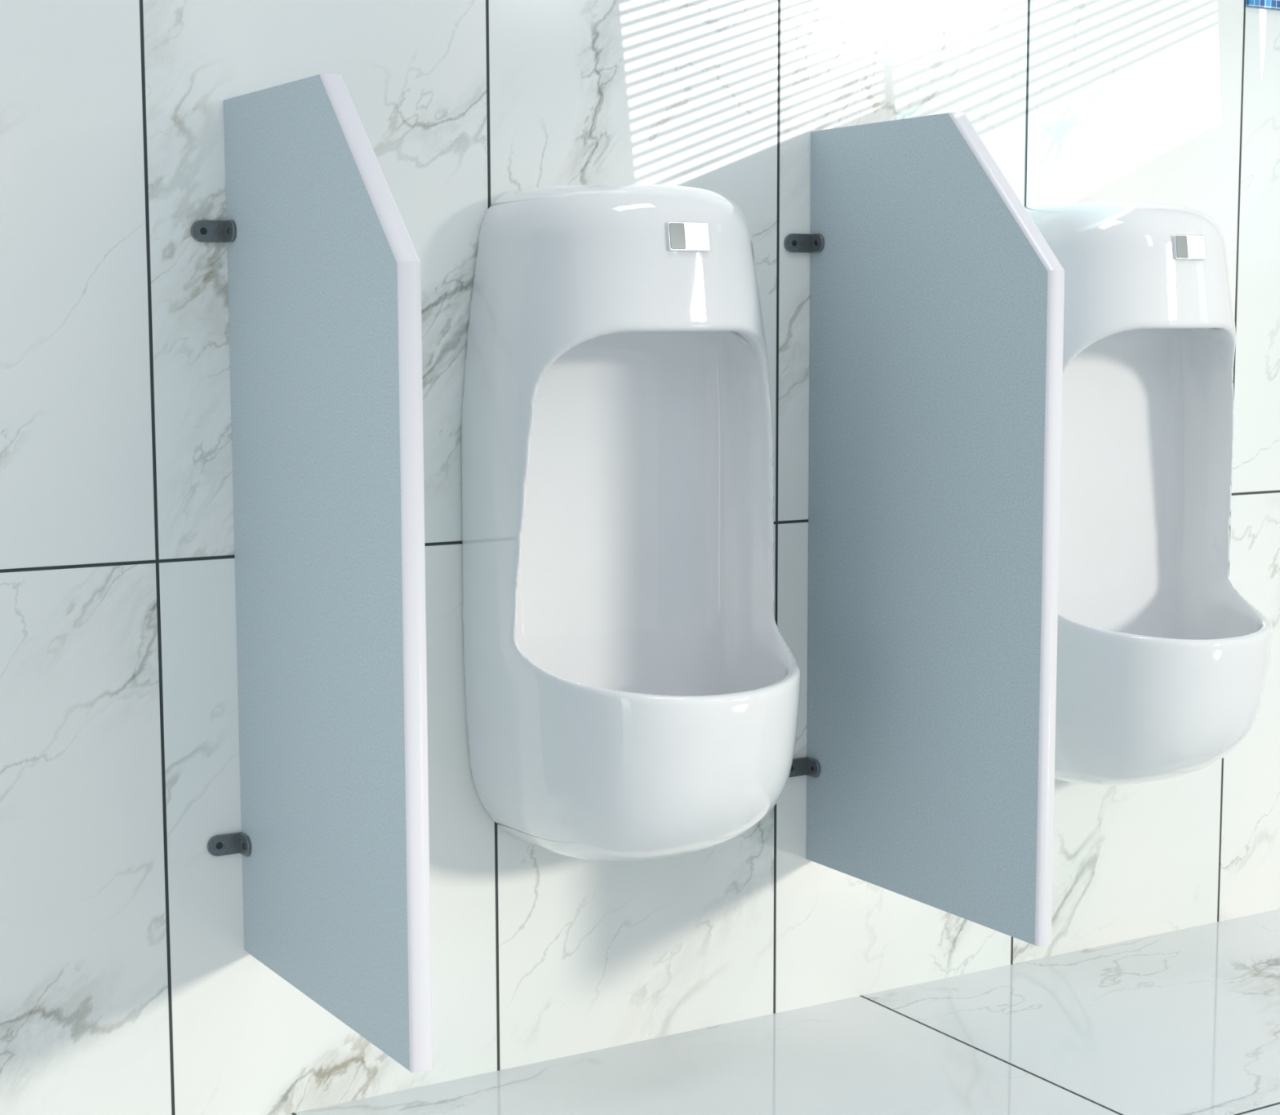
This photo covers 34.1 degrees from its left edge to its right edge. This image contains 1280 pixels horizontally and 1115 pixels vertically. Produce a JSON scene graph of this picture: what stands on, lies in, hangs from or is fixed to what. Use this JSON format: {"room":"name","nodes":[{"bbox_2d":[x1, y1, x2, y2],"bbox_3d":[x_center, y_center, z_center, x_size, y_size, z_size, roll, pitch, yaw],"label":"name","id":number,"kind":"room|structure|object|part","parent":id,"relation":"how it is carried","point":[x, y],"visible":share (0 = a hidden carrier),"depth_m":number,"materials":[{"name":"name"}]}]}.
{"room":"public restroom","nodes":[
{"label":"public restroom","id":0,"kind":"room"},
{"bbox_2d":[0,0,1279,1114],"bbox_3d":[0.094,-0.713,2.777,5.800,2.713,0.120,-4,8,-31],"label":"wall","id":1,"kind":"structure","parent":0,"point":[130,985],"depth_m":2.57,"materials":[{"name":"tile"}]},
{"bbox_2d":[191,73,432,1072],"bbox_3d":[-0.360,-0.003,2.233,0.067,1.000,0.481,-4,8,-31],"label":"partition","id":2,"kind":"object","parent":1,"relation":"attached to","point":[324,264],"depth_m":2.19,"materials":[{"name":"plastic"}]},
{"bbox_2d":[461,183,800,862],"bbox_3d":[0.028,-0.036,2.561,0.400,0.839,0.312,-4,8,-31],"label":"urinal","id":3,"kind":"object","parent":1,"relation":"attached to","point":[633,682],"visible":1,"depth_m":2.55,"materials":[{"name":"white ceramic"}]},
{"bbox_3d":[0.056,-0.382,2.485,0.058,0.035,0.010,-4,0,-31],"label":"sensor plate","id":4,"kind":"part","parent":3,"relation":"part of","materials":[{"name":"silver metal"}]},
{"bbox_2d":[784,112,1064,946],"bbox_3d":[0.345,-0.052,2.650,0.067,1.000,0.481,-4,8,-31],"label":"partition","id":5,"kind":"object","parent":1,"relation":"attached to","point":[937,299],"depth_m":2.63,"materials":[{"name":"plastic"}]},
{"bbox_2d":[1024,201,1272,785],"bbox_3d":[0.734,-0.085,2.978,0.400,0.839,0.312,-4,8,-31],"label":"urinal","id":6,"kind":"object","parent":1,"relation":"attached to","point":[1162,668],"visible":0.77,"depth_m":3.00,"materials":[{"name":"white ceramic"}]},
{"bbox_3d":[0.761,-0.431,2.902,0.058,0.035,0.010,-4,0,-31],"label":"sensor plate","id":7,"kind":"part","parent":6,"relation":"part of","materials":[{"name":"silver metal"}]},
{"bbox_2d":[1246,0,1279,9],"bbox_3d":[1.772,-0.944,3.683,1.967,0.088,0.006,-4,8,-31],"label":"trim","id":8,"kind":"structure","parent":1,"relation":"attached to","point":[1269,4],"depth_m":3.20,"materials":[{"name":"blue tile"}]},
{"bbox_2d":[285,909,1279,1114],"bbox_3d":[1.052,0.907,0.956,7.400,0.100,4.520,-4,8,-31],"label":"floor","id":9,"kind":"structure","parent":0,"point":[1186,1021],"depth_m":2.76,"materials":[{"name":"tile"}]}
]}

